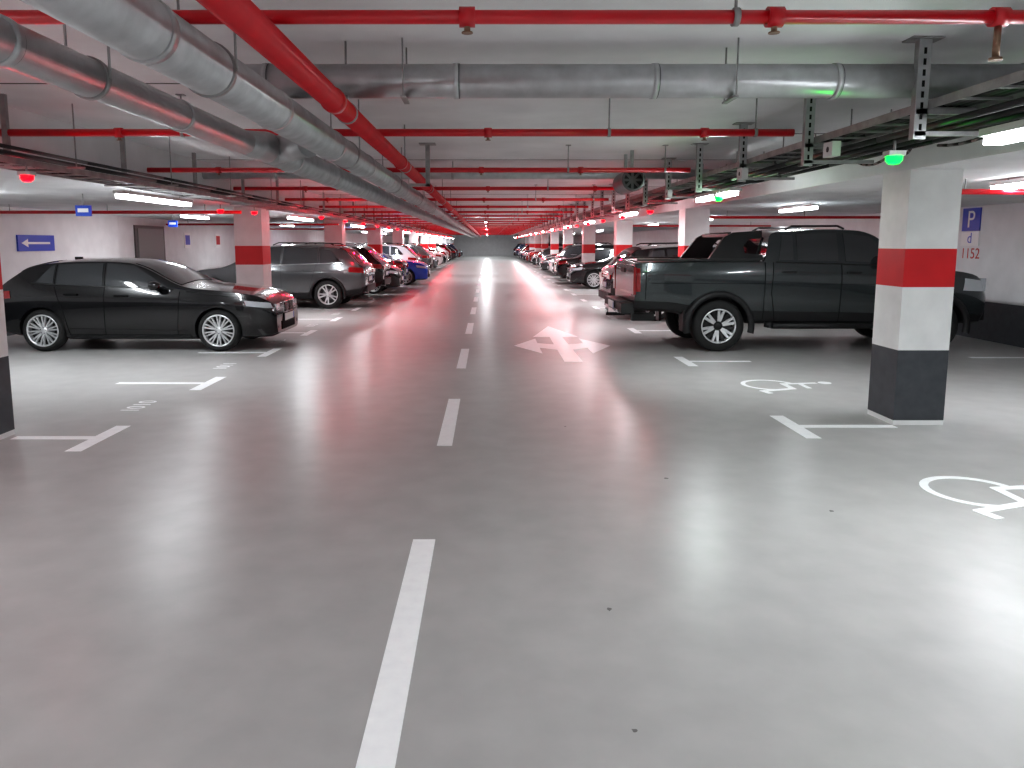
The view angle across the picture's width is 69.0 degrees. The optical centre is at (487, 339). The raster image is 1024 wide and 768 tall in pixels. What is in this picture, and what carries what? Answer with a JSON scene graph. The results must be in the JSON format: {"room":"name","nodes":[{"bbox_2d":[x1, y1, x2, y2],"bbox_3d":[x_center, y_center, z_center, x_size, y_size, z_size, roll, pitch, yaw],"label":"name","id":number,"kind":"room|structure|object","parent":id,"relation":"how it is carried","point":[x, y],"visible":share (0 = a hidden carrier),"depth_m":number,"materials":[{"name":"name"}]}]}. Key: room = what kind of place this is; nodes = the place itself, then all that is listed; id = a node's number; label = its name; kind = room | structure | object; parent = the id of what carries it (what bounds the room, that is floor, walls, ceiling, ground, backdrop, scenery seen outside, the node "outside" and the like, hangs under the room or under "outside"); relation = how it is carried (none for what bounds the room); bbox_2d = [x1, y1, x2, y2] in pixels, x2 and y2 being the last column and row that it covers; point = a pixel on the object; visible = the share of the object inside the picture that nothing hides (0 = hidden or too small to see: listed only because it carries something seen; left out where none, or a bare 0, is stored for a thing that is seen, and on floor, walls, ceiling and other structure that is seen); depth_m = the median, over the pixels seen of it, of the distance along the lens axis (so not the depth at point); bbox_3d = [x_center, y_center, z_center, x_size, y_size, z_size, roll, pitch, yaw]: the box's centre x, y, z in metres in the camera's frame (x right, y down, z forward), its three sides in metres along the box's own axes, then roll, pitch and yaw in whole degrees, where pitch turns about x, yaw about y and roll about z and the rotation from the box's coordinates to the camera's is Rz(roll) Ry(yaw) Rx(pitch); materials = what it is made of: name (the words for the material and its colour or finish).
{"room":"parking garage","nodes":[
{"label":"parking garage","id":0,"kind":"room"},
{"bbox_2d":[0,206,408,335],"bbox_3d":[-8.900,-5.109,43.202,0.600,2.290,105.000,0,7,0],"label":"wall","id":1,"kind":"structure","parent":0,"point":[96,235],"depth_m":16.79,"materials":[{"name":"white paint"}]},
{"bbox_2d":[16,235,54,250],"bbox_3d":[-8.584,-1.841,14.156,0.032,0.300,1.150,0,7,0],"label":"arrow sign","id":2,"kind":"object","parent":1,"relation":"attached to","point":[24,242],"visible":1,"depth_m":14.11,"materials":[{"name":"blue"}]},
{"bbox_2d":[133,225,165,259],"bbox_3d":[-8.840,-1.952,19.662,0.120,2.100,1.700,0,7,0],"label":"door","id":3,"kind":"structure","parent":1,"relation":"in","point":[149,241],"depth_m":19.45,"materials":[{"name":"grey"}]},
{"bbox_2d":[184,233,190,247],"bbox_3d":[-8.889,-2.941,22.030,0.023,0.450,0.450,0,7,0],"label":"wall sign","id":4,"kind":"object","parent":1,"relation":"attached to","point":[187,238],"visible":1,"depth_m":22.00,"materials":[{"name":"white"}]},
{"bbox_2d":[215,234,220,247],"bbox_3d":[-8.889,-3.263,24.509,0.023,0.450,0.450,0,7,0],"label":"wall sign","id":5,"kind":"object","parent":1,"relation":"attached to","point":[217,236],"visible":1,"depth_m":24.45,"materials":[{"name":"white"}]},
{"bbox_2d":[418,234,549,255],"bbox_3d":[-0.200,-12.146,95.330,18.000,2.800,0.200,0,7,0],"label":"wall","id":6,"kind":"structure","parent":0,"point":[490,245],"depth_m":95.21,"materials":[{"name":"white paint"}]},
{"bbox_2d":[0,256,1023,767],"bbox_3d":[-0.200,-3.875,43.362,18.000,0.200,105.400,0,7,0],"label":"floor","id":7,"kind":"structure","parent":0,"point":[215,580],"depth_m":4.14,"materials":[{"name":"concrete"}]},
{"bbox_2d":[0,260,14,439],"bbox_3d":[-4.360,-0.283,6.094,0.480,2.290,0.500,0,7,0],"label":"concrete pillar","id":8,"kind":"structure","parent":7,"relation":"on","point":[7,428],"depth_m":6.35,"materials":[{"name":"paint"}]},
{"bbox_2d":[120,401,156,410],"bbox_3d":[-3.561,0.670,7.622,0.182,0.002,0.460,0,7,0],"label":"bay number marking","id":9,"kind":"object","parent":7,"relation":"on","point":[140,401],"visible":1,"depth_m":7.57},
{"bbox_2d":[3,257,297,350],"bbox_3d":[-5.420,-0.637,12.149,4.360,1.430,2.205,0,7,0],"label":"station wagon","id":10,"kind":"object","parent":7,"relation":"on","point":[48,304],"visible":1,"depth_m":11.33,"materials":[{"name":"black paint"}]},
{"bbox_2d":[233,207,271,286],"bbox_3d":[-4.350,-1.291,13.839,0.500,2.290,0.500,0,7,0],"label":"concrete pillar","id":11,"kind":"structure","parent":7,"relation":"on","point":[251,232],"depth_m":13.55,"materials":[{"name":"paint"}]},
{"bbox_2d":[197,242,375,308],"bbox_3d":[-5.445,-1.728,19.591,4.770,1.674,2.391,0,7,0],"label":"suv car","id":12,"kind":"object","parent":7,"relation":"on","point":[331,275],"visible":0.58,"depth_m":18.69,"materials":[{"name":"grey paint"}]},
{"bbox_2d":[324,220,345,245],"bbox_3d":[-4.350,-2.258,21.276,0.500,2.290,0.500,0,7,0],"label":"concrete pillar","id":13,"kind":"structure","parent":7,"relation":"on","point":[332,233],"depth_m":20.94,"materials":[{"name":"paint"}]},
{"bbox_2d":[312,242,390,298],"bbox_3d":[-5.445,-2.141,22.764,4.770,1.674,2.391,0,7,0],"label":"suv car","id":14,"kind":"object","parent":7,"relation":"on","point":[382,267],"visible":0.11,"depth_m":22.02,"materials":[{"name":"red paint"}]},
{"bbox_2d":[367,226,382,255],"bbox_3d":[-4.350,-3.225,28.714,0.500,2.290,0.500,0,7,0],"label":"concrete pillar","id":15,"kind":"structure","parent":7,"relation":"on","point":[374,237],"depth_m":28.39,"materials":[{"name":"paint"}]},
{"bbox_2d":[369,264,403,293],"bbox_3d":[-5.050,-2.316,25.061,4.360,1.430,2.205,0,7,0],"label":"hatchback car","id":16,"kind":"object","parent":7,"relation":"on","point":[396,273],"visible":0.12,"depth_m":24.37,"materials":[{"name":"black paint"}]},
{"bbox_2d":[361,243,420,260],"bbox_3d":[-5.345,-3.398,32.433,4.770,1.674,2.391,0,7,0],"label":"suv car","id":17,"kind":"object","parent":7,"relation":"on","point":[395,250],"visible":0.14,"depth_m":31.55,"materials":[{"name":"grey paint"}]},
{"bbox_2d":[381,255,408,279],"bbox_3d":[-5.300,-2.629,27.390,4.660,1.450,2.251,0,7,0],"label":"car","id":18,"kind":"object","parent":7,"relation":"on","point":[402,264],"visible":0.09,"depth_m":26.76,"materials":[{"name":"grey paint"}]},
{"bbox_2d":[392,230,403,244],"bbox_3d":[-4.350,-4.192,36.151,0.500,2.290,0.500,0,7,0],"label":"concrete pillar","id":19,"kind":"structure","parent":7,"relation":"on","point":[397,235],"depth_m":35.80,"materials":[{"name":"paint"}]},
{"bbox_2d":[383,252,429,284],"bbox_3d":[-4.550,-2.981,30.168,4.360,1.430,2.205,0,7,0],"label":"hatchback car","id":20,"kind":"object","parent":7,"relation":"on","point":[418,270],"visible":0.2,"depth_m":29.42,"materials":[{"name":"blue paint"}]},
{"bbox_2d":[384,243,432,268],"bbox_3d":[-5.196,-4.071,37.609,4.770,1.674,2.391,0,7,0],"label":"suv car","id":21,"kind":"object","parent":7,"relation":"on","point":[425,256],"visible":0.15,"depth_m":36.75,"materials":[{"name":"grey paint"}]},
{"bbox_2d":[409,232,417,244],"bbox_3d":[-4.350,-5.160,43.589,0.500,2.290,0.500,0,7,0],"label":"concrete pillar","id":22,"kind":"structure","parent":7,"relation":"on","point":[413,236],"depth_m":43.24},
{"bbox_2d":[355,259,484,767],"bbox_3d":[-0.357,-3.418,39.060,0.125,0.002,89.250,0,7,0],"label":"lane markings","id":23,"kind":"object","parent":7,"relation":"on","point":[379,747],"visible":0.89,"depth_m":3.02,"materials":[{"name":"paint"}]},
{"bbox_2d":[420,234,427,249],"bbox_3d":[-4.350,-6.127,51.026,0.500,2.290,0.500,0,7,0],"label":"concrete pillar","id":24,"kind":"structure","parent":7,"relation":"on","point":[423,238],"depth_m":50.70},
{"bbox_2d":[429,235,435,249],"bbox_3d":[-4.350,-7.094,58.463,0.500,2.290,0.500,0,7,0],"label":"concrete pillar","id":25,"kind":"structure","parent":7,"relation":"on","point":[432,239],"depth_m":58.15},
{"bbox_2d":[427,250,442,264],"bbox_3d":[-5.200,-5.227,47.361,4.660,1.450,2.251,0,7,0],"label":"car","id":26,"kind":"object","parent":7,"relation":"on","point":[436,254],"visible":0.11,"depth_m":46.57,"materials":[{"name":"grey paint"}]},
{"bbox_2d":[418,243,451,258],"bbox_3d":[-5.459,-7.272,62.222,4.770,1.674,2.391,0,7,0],"label":"suv car","id":27,"kind":"object","parent":7,"relation":"on","point":[444,246],"visible":0.07,"depth_m":61.40,"materials":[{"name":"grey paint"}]},
{"bbox_2d":[432,255,438,267],"bbox_3d":[-5.199,-4.670,42.210,4.770,1.674,2.391,0,7,0],"label":"suv car","id":28,"kind":"object","parent":7,"relation":"on","point":[435,260],"visible":0.03,"depth_m":41.52,"materials":[{"name":"grey paint"}]},
{"bbox_2d":[447,246,456,261],"bbox_3d":[-5.034,-7.820,67.374,4.360,1.430,2.205,0,7,0],"label":"hatchback car","id":29,"kind":"object","parent":7,"relation":"on","point":[453,252],"visible":0.16,"depth_m":66.59,"materials":[{"name":"black paint"}]},
{"bbox_2d":[12,258,1023,451],"bbox_3d":[2.025,-3.679,41.069,12.850,0.002,85.840,0,7,0],"label":"bay markings","id":30,"kind":"object","parent":7,"relation":"on","point":[800,429],"visible":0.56,"depth_m":6.82,"materials":[{"name":"paint"}]},
{"bbox_2d":[529,236,534,249],"bbox_3d":[3.930,-8.125,66.392,0.460,2.290,0.460,0,7,0],"label":"concrete pillar","id":31,"kind":"structure","parent":7,"relation":"on","point":[531,238],"depth_m":66.11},
{"bbox_2d":[535,235,540,250],"bbox_3d":[3.930,-7.158,58.954,0.460,2.290,0.460,0,7,0],"label":"concrete pillar","id":32,"kind":"structure","parent":7,"relation":"on","point":[537,237],"depth_m":58.66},
{"bbox_2d":[541,234,548,250],"bbox_3d":[3.930,-6.191,51.517,0.460,2.290,0.460,0,7,0],"label":"concrete pillar","id":33,"kind":"structure","parent":7,"relation":"on","point":[544,237],"depth_m":51.21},
{"bbox_2d":[528,246,562,261],"bbox_3d":[5.332,-6.255,55.270,4.660,1.450,2.251,0,7,0],"label":"car","id":34,"kind":"object","parent":7,"relation":"on","point":[531,253],"visible":0.07,"depth_m":54.52,"materials":[{"name":"red paint"}]},
{"bbox_2d":[540,256,554,269],"bbox_3d":[5.166,-4.321,40.395,4.660,1.450,2.251,0,7,0],"label":"car","id":35,"kind":"object","parent":7,"relation":"on","point":[543,264],"visible":0.1,"depth_m":39.70,"materials":[{"name":"grey paint"}]},
{"bbox_2d":[536,247,562,265],"bbox_3d":[5.132,-4.979,45.533,4.360,1.430,2.205,0,7,0],"label":"hatchback car","id":36,"kind":"object","parent":7,"relation":"on","point":[546,251],"visible":0.06,"depth_m":44.73,"materials":[{"name":"grey paint"}]},
{"bbox_2d":[550,232,558,253],"bbox_3d":[3.930,-5.223,44.080,0.460,2.290,0.460,0,7,0],"label":"concrete pillar","id":37,"kind":"structure","parent":7,"relation":"on","point":[554,236],"depth_m":43.79,"materials":[{"name":"paint"}]},
{"bbox_2d":[514,326,609,361],"bbox_3d":[1.200,0.015,12.658,1.560,0.004,4.500,0,7,0],"label":"three-way arrow marking","id":38,"kind":"object","parent":7,"relation":"on","point":[566,350],"visible":1,"depth_m":12.07,"materials":[{"name":"paint"}]},
{"bbox_2d":[563,230,572,248],"bbox_3d":[3.930,-4.256,36.642,0.460,2.290,0.460,0,7,0],"label":"concrete pillar","id":39,"kind":"structure","parent":7,"relation":"on","point":[567,234],"depth_m":36.32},
{"bbox_2d":[553,243,613,270],"bbox_3d":[5.345,-3.469,32.978,4.770,1.674,2.391,0,7,0],"label":"suv car","id":40,"kind":"object","parent":7,"relation":"on","point":[570,250],"visible":0.09,"depth_m":32.13,"materials":[{"name":"grey paint"}]},
{"bbox_2d":[554,248,613,283],"bbox_3d":[5.100,-3.061,30.712,4.660,1.450,2.251,0,7,0],"label":"car","id":41,"kind":"object","parent":7,"relation":"on","point":[561,265],"visible":0.12,"depth_m":29.89,"materials":[{"name":"black paint"}]},
{"bbox_2d":[581,226,595,285],"bbox_3d":[3.930,-3.289,29.205,0.460,2.290,0.460,0,7,0],"label":"concrete pillar","id":42,"kind":"structure","parent":7,"relation":"on","point":[588,232],"depth_m":28.93,"materials":[{"name":"paint"}]},
{"bbox_2d":[567,255,612,288],"bbox_3d":[5.150,-2.671,27.788,4.360,1.430,2.205,0,7,0],"label":"hatchback car","id":43,"kind":"object","parent":7,"relation":"on","point":[586,273],"visible":0.34,"depth_m":27.01,"materials":[{"name":"black paint"}]},
{"bbox_2d":[613,221,632,258],"bbox_3d":[3.930,-2.322,21.767,0.460,2.290,0.460,0,7,0],"label":"concrete pillar","id":44,"kind":"structure","parent":7,"relation":"on","point":[623,230],"depth_m":21.46,"materials":[{"name":"paint"}]},
{"bbox_2d":[598,242,717,320],"bbox_3d":[4.965,-1.348,16.665,4.770,1.674,2.391,0,7,0],"label":"suv car","id":45,"kind":"object","parent":7,"relation":"on","point":[670,249],"visible":0.1,"depth_m":15.94,"materials":[{"name":"silver paint"}]},
{"bbox_2d":[678,209,709,256],"bbox_3d":[3.930,-1.354,14.330,0.460,2.290,0.460,0,7,0],"label":"concrete pillar","id":46,"kind":"structure","parent":7,"relation":"on","point":[693,223],"depth_m":14.00,"materials":[{"name":"paint"}]},
{"bbox_2d":[740,380,830,393],"bbox_3d":[3.465,0.518,8.795,1.177,0.004,0.699,-4,8,-27],"label":"wheelchair symbol marking","id":47,"kind":"object","parent":7,"relation":"on","point":[785,384],"visible":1,"depth_m":8.74,"materials":[{"name":"paint"}]},
{"bbox_2d":[605,225,985,350],"bbox_3d":[4.798,-0.893,12.193,5.756,1.926,2.499,0,7,0],"label":"pickup truck","id":48,"kind":"object","parent":7,"relation":"on","point":[793,276],"visible":0.73,"depth_m":11.29,"materials":[{"name":"grey paint"}]},
{"bbox_2d":[867,169,963,424],"bbox_3d":[3.930,-0.387,6.893,0.460,2.290,0.460,0,7,0],"label":"concrete pillar","id":49,"kind":"structure","parent":7,"relation":"on","point":[920,217],"depth_m":6.71,"materials":[{"name":"paint"}]},
{"bbox_2d":[919,476,1023,519],"bbox_3d":[3.425,1.005,5.046,1.177,0.004,0.699,-4,8,-27],"label":"wheelchair symbol marking","id":50,"kind":"object","parent":7,"relation":"on","point":[923,483],"visible":1,"depth_m":4.88,"materials":[{"name":"paint"}]},
{"bbox_2d":[0,0,1023,237],"bbox_3d":[-0.200,-6.597,43.008,18.000,0.710,105.400,0,7,0],"label":"ceiling","id":51,"kind":"structure","parent":0,"point":[844,189],"depth_m":6.42,"materials":[{"name":"white concrete"}]},
{"bbox_2d":[75,194,91,215],"bbox_3d":[-5.300,-1.768,9.752,0.200,0.290,0.032,0,7,0],"label":"hanging sign","id":52,"kind":"object","parent":51,"relation":"hanging from","point":[80,210],"visible":1,"depth_m":9.75,"materials":[{"name":"blue"}]},
{"bbox_2d":[0,204,241,213],"bbox_3d":[-6.350,-2.182,12.422,4.460,0.157,0.054,0,7,0],"label":"pipe","id":53,"kind":"object","parent":51,"relation":"hanging from","point":[9,211],"visible":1,"depth_m":12.40,"materials":[{"name":"metal"}]},
{"bbox_2d":[168,214,177,226],"bbox_3d":[-6.900,-2.619,16.297,0.200,0.290,0.032,0,7,0],"label":"hanging sign","id":54,"kind":"object","parent":51,"relation":"hanging from","point":[171,223],"visible":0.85,"depth_m":16.29,"materials":[{"name":"blue"}]},
{"bbox_2d":[179,214,209,218],"bbox_3d":[-6.400,-2.711,16.286,0.120,0.105,1.400,0,7,0],"label":"fluorescent light","id":55,"kind":"object","parent":51,"relation":"attached to","point":[195,216],"visible":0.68,"depth_m":16.15,"materials":[{"name":"grey"}]},
{"bbox_2d":[0,94,451,236],"bbox_3d":[-3.785,-5.761,37.571,0.410,0.565,84.000,0,7,0],"label":"cable tray","id":56,"kind":"object","parent":51,"relation":"hanging from","point":[6,162],"visible":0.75,"depth_m":7.77,"materials":[{"name":"metal"}]},
{"bbox_2d":[17,164,35,181],"bbox_3d":[-3.580,-1.296,5.781,0.100,0.140,0.094,0,7,0],"label":"indicator light","id":57,"kind":"object","parent":56,"relation":"attached to","point":[26,176],"visible":1,"depth_m":5.75,"materials":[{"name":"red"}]},
{"bbox_2d":[113,190,192,205],"bbox_3d":[-4.000,-1.713,9.004,0.120,0.105,1.900,0,7,0],"label":"fluorescent light","id":58,"kind":"object","parent":56,"relation":"attached to","point":[121,194],"visible":1,"depth_m":8.74,"materials":[{"name":"grey"}]},
{"bbox_2d":[286,215,313,220],"bbox_3d":[-4.000,-2.616,15.946,0.120,0.105,1.900,0,7,0],"label":"fluorescent light","id":59,"kind":"object","parent":56,"relation":"attached to","point":[294,217],"visible":1,"depth_m":15.65,"materials":[{"name":"grey"}]},
{"bbox_2d":[0,104,454,236],"bbox_3d":[-3.465,-5.682,36.825,0.150,0.530,82.500,0,7,0],"label":"power cable","id":60,"kind":"object","parent":51,"relation":"hanging from","point":[69,165],"visible":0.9,"depth_m":7.54,"materials":[{"name":"metal"}]},
{"bbox_2d":[0,14,473,237],"bbox_3d":[-1.484,-6.013,39.555,0.540,0.578,88.000,0,7,0],"label":"ventilation duct","id":61,"kind":"object","parent":51,"relation":"hanging from","point":[24,51],"visible":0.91,"depth_m":3.62,"materials":[{"name":"metal"}]},
{"bbox_2d":[20,0,478,237],"bbox_3d":[-1.160,-6.027,39.553,0.240,0.549,88.000,0,7,0],"label":"ventilation duct","id":62,"kind":"object","parent":51,"relation":"hanging from","point":[148,33],"visible":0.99,"depth_m":2.92,"materials":[{"name":"metal"}]},
{"bbox_2d":[166,223,338,224],"bbox_3d":[-6.500,-3.239,20.554,4.760,0.157,0.054,0,7,0],"label":"pipe","id":63,"kind":"object","parent":51,"relation":"hanging from","point":[166,223],"visible":0.67,"depth_m":20.55,"materials":[{"name":"metal"}]},
{"bbox_2d":[270,225,375,229],"bbox_3d":[-6.500,-4.116,27.297,4.760,0.157,0.054,0,7,0],"label":"pipe","id":64,"kind":"object","parent":51,"relation":"hanging from","point":[310,228],"visible":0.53,"depth_m":27.29,"materials":[{"name":"metal"}]},
{"bbox_2d":[196,0,480,236],"bbox_3d":[-0.765,-6.056,39.549,0.310,0.490,90.000,0,7,0],"label":"pipe","id":65,"kind":"object","parent":51,"relation":"hanging from","point":[244,18],"visible":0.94,"depth_m":3.24,"materials":[{"name":"metal"}]},
{"bbox_2d":[0,94,794,140],"bbox_3d":[-0.820,-1.743,5.839,6.440,0.350,0.076,0,7,0],"label":"pipe","id":66,"kind":"object","parent":51,"relation":"hanging from","point":[119,133],"visible":0.83,"depth_m":5.83,"materials":[{"name":"metal"}]},
{"bbox_2d":[147,145,690,174],"bbox_3d":[-0.820,-2.132,8.834,6.440,0.350,0.076,0,7,0],"label":"pipe","id":67,"kind":"object","parent":51,"relation":"hanging from","point":[218,170],"visible":0.89,"depth_m":8.82,"materials":[{"name":"metal"}]},
{"bbox_2d":[233,181,613,191],"bbox_3d":[-0.820,-2.522,11.829,6.440,0.350,0.076,0,7,0],"label":"pipe","id":68,"kind":"object","parent":51,"relation":"hanging from","point":[305,188],"visible":0.71,"depth_m":11.82,"materials":[{"name":"metal"}]},
{"bbox_2d":[285,185,608,202],"bbox_3d":[-0.820,-2.911,14.823,6.440,0.350,0.076,0,7,0],"label":"pipe","id":69,"kind":"object","parent":51,"relation":"hanging from","point":[535,198],"visible":0.91,"depth_m":14.82,"materials":[{"name":"metal"}]},
{"bbox_2d":[319,194,587,208],"bbox_3d":[-0.820,-3.301,17.818,6.440,0.350,0.076,0,7,0],"label":"pipe","id":70,"kind":"object","parent":51,"relation":"hanging from","point":[365,206],"visible":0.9,"depth_m":17.80,"materials":[{"name":"metal"}]},
{"bbox_2d":[343,201,573,213],"bbox_3d":[-0.820,-3.690,20.813,6.440,0.350,0.076,0,7,0],"label":"pipe","id":71,"kind":"object","parent":51,"relation":"hanging from","point":[373,212],"visible":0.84,"depth_m":20.80,"materials":[{"name":"metal"}]},
{"bbox_2d":[362,215,562,217],"bbox_3d":[-0.820,-4.080,23.808,6.440,0.350,0.076,0,7,0],"label":"pipe","id":72,"kind":"object","parent":51,"relation":"hanging from","point":[397,216],"visible":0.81,"depth_m":23.79,"materials":[{"name":"metal"}]},
{"bbox_2d":[376,213,554,220],"bbox_3d":[-0.820,-4.469,26.802,6.440,0.350,0.076,0,7,0],"label":"pipe","id":73,"kind":"object","parent":51,"relation":"hanging from","point":[514,218],"visible":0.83,"depth_m":26.79,"materials":[{"name":"metal"}]},
{"bbox_2d":[387,214,547,222],"bbox_3d":[-0.820,-4.859,29.797,6.440,0.350,0.076,0,7,0],"label":"pipe","id":74,"kind":"object","parent":51,"relation":"hanging from","point":[415,221],"visible":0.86,"depth_m":29.79,"materials":[{"name":"metal"}]},
{"bbox_2d":[202,161,735,179],"bbox_3d":[-0.175,-2.407,10.578,7.730,0.254,0.148,0,7,0],"label":"duct","id":75,"kind":"object","parent":51,"relation":"attached to","point":[277,176],"visible":0.48,"depth_m":10.53,"materials":[{"name":"metal"}]},
{"bbox_2d":[396,220,542,224],"bbox_3d":[-0.820,-5.248,32.792,6.440,0.350,0.076,0,7,0],"label":"pipe","id":76,"kind":"object","parent":51,"relation":"hanging from","point":[509,220],"visible":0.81,"depth_m":32.78,"materials":[{"name":"metal"}]},
{"bbox_2d":[404,224,537,225],"bbox_3d":[-0.820,-5.638,35.787,6.440,0.350,0.076,0,7,0],"label":"pipe","id":77,"kind":"object","parent":51,"relation":"hanging from","point":[404,224],"visible":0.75,"depth_m":35.79,"materials":[{"name":"metal"}]},
{"bbox_2d":[410,222,533,227],"bbox_3d":[-0.820,-6.027,38.782,6.440,0.350,0.076,0,7,0],"label":"pipe","id":78,"kind":"object","parent":51,"relation":"hanging from","point":[528,222],"visible":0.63,"depth_m":38.77,"materials":[{"name":"metal"}]},
{"bbox_2d":[416,222,530,228],"bbox_3d":[-0.820,-6.416,41.776,6.440,0.350,0.076,0,7,0],"label":"pipe","id":79,"kind":"object","parent":51,"relation":"hanging from","point":[504,222],"visible":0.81,"depth_m":41.76,"materials":[{"name":"metal"}]},
{"bbox_2d":[421,228,527,229],"bbox_3d":[-0.820,-6.806,44.771,6.440,0.350,0.076,0,7,0],"label":"pipe","id":80,"kind":"object","parent":51,"relation":"hanging from","point":[421,228],"visible":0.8,"depth_m":44.76,"materials":[{"name":"metal"}]},
{"bbox_2d":[425,229,524,230],"bbox_3d":[-0.820,-7.195,47.766,6.440,0.350,0.076,0,7,0],"label":"pipe","id":81,"kind":"object","parent":51,"relation":"hanging from","point":[425,229],"visible":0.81,"depth_m":47.75,"materials":[{"name":"metal"}]},
{"bbox_2d":[429,230,522,230],"bbox_3d":[-0.820,-7.585,50.761,6.440,0.350,0.076,0,7,0],"label":"pipe","id":82,"kind":"object","parent":51,"relation":"hanging from","point":[429,230],"visible":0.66,"depth_m":50.75,"materials":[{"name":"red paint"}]},
{"bbox_2d":[0,0,1023,61],"bbox_3d":[-0.820,-1.304,2.851,6.440,0.450,0.076,0,7,0],"label":"pipe","id":83,"kind":"object","parent":51,"relation":"hanging from","point":[773,17],"visible":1,"depth_m":2.84,"materials":[{"name":"metal"}]},
{"bbox_2d":[613,150,645,194],"bbox_3d":[1.800,-2.141,9.544,0.290,0.515,0.720,0,7,0],"label":"fan","id":84,"kind":"object","parent":51,"relation":"hanging from","point":[623,183],"visible":0.85,"depth_m":9.31,"materials":[{"name":"metal"}]},
{"bbox_2d":[245,38,1023,103],"bbox_3d":[1.120,-1.560,4.335,5.140,0.325,0.226,0,7,0],"label":"duct","id":85,"kind":"object","parent":51,"relation":"attached to","point":[732,82],"visible":0.76,"depth_m":4.26,"materials":[{"name":"metal"}]},
{"bbox_2d":[633,222,770,226],"bbox_3d":[6.330,-3.471,22.339,4.300,0.157,0.054,0,7,0],"label":"pipe","id":86,"kind":"object","parent":51,"relation":"hanging from","point":[647,225],"visible":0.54,"depth_m":22.32,"materials":[{"name":"metal"}]},
{"bbox_2d":[512,36,1023,235],"bbox_3d":[2.755,-5.764,37.570,0.750,0.560,84.001,0,7,0],"label":"cable tray","id":87,"kind":"object","parent":51,"relation":"hanging from","point":[922,111],"visible":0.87,"depth_m":5.46,"materials":[{"name":"metal"}]},
{"bbox_2d":[619,210,638,216],"bbox_3d":[2.720,-2.452,14.454,0.120,0.085,1.400,0,7,0],"label":"fluorescent light","id":88,"kind":"object","parent":87,"relation":"attached to","point":[630,212],"visible":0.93,"depth_m":14.01,"materials":[{"name":"grey"}]},
{"bbox_2d":[695,187,740,201],"bbox_3d":[2.720,-1.730,8.901,0.120,0.085,1.400,0,7,0],"label":"fluorescent light","id":89,"kind":"object","parent":87,"relation":"attached to","point":[730,191],"visible":0.86,"depth_m":8.65,"materials":[{"name":"grey"}]},
{"bbox_2d":[713,189,723,200],"bbox_3d":[2.620,-1.645,8.459,0.100,0.140,0.094,0,7,0],"label":"indicator light","id":90,"kind":"object","parent":87,"relation":"hanging from","point":[718,197],"visible":1,"depth_m":8.43,"materials":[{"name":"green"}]},
{"bbox_2d":[737,168,748,179],"bbox_3d":[2.436,-1.583,7.129,0.104,0.100,0.308,3,8,20],"label":"junction box","id":91,"kind":"object","parent":87,"relation":"attached to","point":[742,173],"visible":1,"depth_m":6.99,"materials":[{"name":"grey"}]},
{"bbox_2d":[512,97,1023,236],"bbox_3d":[3.093,-5.498,36.849,1.135,0.162,82.500,0,7,0],"label":"power cable","id":92,"kind":"object","parent":87,"relation":"attached to","point":[1011,110],"visible":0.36,"depth_m":5.10,"materials":[{"name":"metal"}]},
{"bbox_2d":[823,141,840,157],"bbox_3d":[2.436,-1.344,5.294,0.104,0.100,0.308,3,8,20],"label":"junction box","id":93,"kind":"object","parent":87,"relation":"attached to","point":[831,149],"visible":1,"depth_m":5.16,"materials":[{"name":"grey"}]},
{"bbox_2d":[882,141,905,164],"bbox_3d":[2.450,-1.129,4.492,0.100,0.140,0.094,0,7,0],"label":"indicator light","id":94,"kind":"object","parent":87,"relation":"hanging from","point":[894,156],"visible":1,"depth_m":4.46,"materials":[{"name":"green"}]},
{"bbox_2d":[978,119,1023,144],"bbox_3d":[2.720,-1.008,3.348,0.120,0.085,1.400,0,7,0],"label":"fluorescent light","id":95,"kind":"object","parent":87,"relation":"attached to","point":[1011,132],"visible":1,"depth_m":3.86,"materials":[{"name":"grey"}]},
{"bbox_2d":[710,211,880,218],"bbox_3d":[6.330,-2.504,14.902,4.300,0.157,0.054,0,7,0],"label":"pipe","id":96,"kind":"object","parent":51,"relation":"hanging from","point":[804,216],"visible":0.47,"depth_m":14.89,"materials":[{"name":"metal"}]},
{"bbox_2d":[778,203,819,212],"bbox_3d":[5.200,-2.220,12.518,0.120,0.105,1.400,0,7,0],"label":"fluorescent light","id":97,"kind":"object","parent":51,"relation":"attached to","point":[810,206],"visible":1,"depth_m":12.34,"materials":[{"name":"grey"}]},
{"bbox_2d":[673,109,940,192],"bbox_3d":[3.320,-1.795,6.321,0.380,0.370,15.008,0,7,0],"label":"basket tray","id":98,"kind":"object","parent":51,"relation":"attached to","point":[851,109],"visible":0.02,"depth_m":7.93,"materials":[{"name":"metal"}]},
{"bbox_2d":[962,179,1023,194],"bbox_3d":[6.330,-1.537,7.464,4.300,0.157,0.054,0,7,0],"label":"pipe","id":99,"kind":"object","parent":51,"relation":"hanging from","point":[965,191],"visible":0.61,"depth_m":7.45,"materials":[{"name":"metal"}]},
{"bbox_2d":[988,178,1023,188],"bbox_3d":[5.200,-1.498,6.965,0.120,0.105,1.400,0,7,0],"label":"fluorescent light","id":100,"kind":"object","parent":51,"relation":"attached to","point":[1013,183],"visible":0.93,"depth_m":7.37,"materials":[{"name":"grey"}]},
{"bbox_2d":[559,202,1023,347],"bbox_3d":[8.650,-5.109,43.202,0.300,2.290,105.000,0,7,0],"label":"wall","id":101,"kind":"structure","parent":0,"point":[1000,261],"depth_m":12.58,"materials":[{"name":"white paint"}]},
{"bbox_2d":[962,248,978,258],"bbox_3d":[8.498,-1.524,13.111,0.002,0.182,0.459,0,7,0],"label":"wall number","id":102,"kind":"object","parent":101,"relation":"attached to","point":[976,257],"depth_m":13.07,"materials":[{"name":"red"}]},
{"bbox_2d":[960,207,981,245],"bbox_3d":[8.489,-1.985,13.093,0.023,0.660,0.480,0,7,0],"label":"parking sign","id":103,"kind":"object","parent":101,"relation":"attached to","point":[971,221],"visible":1,"depth_m":13.07,"materials":[{"name":"blue"}]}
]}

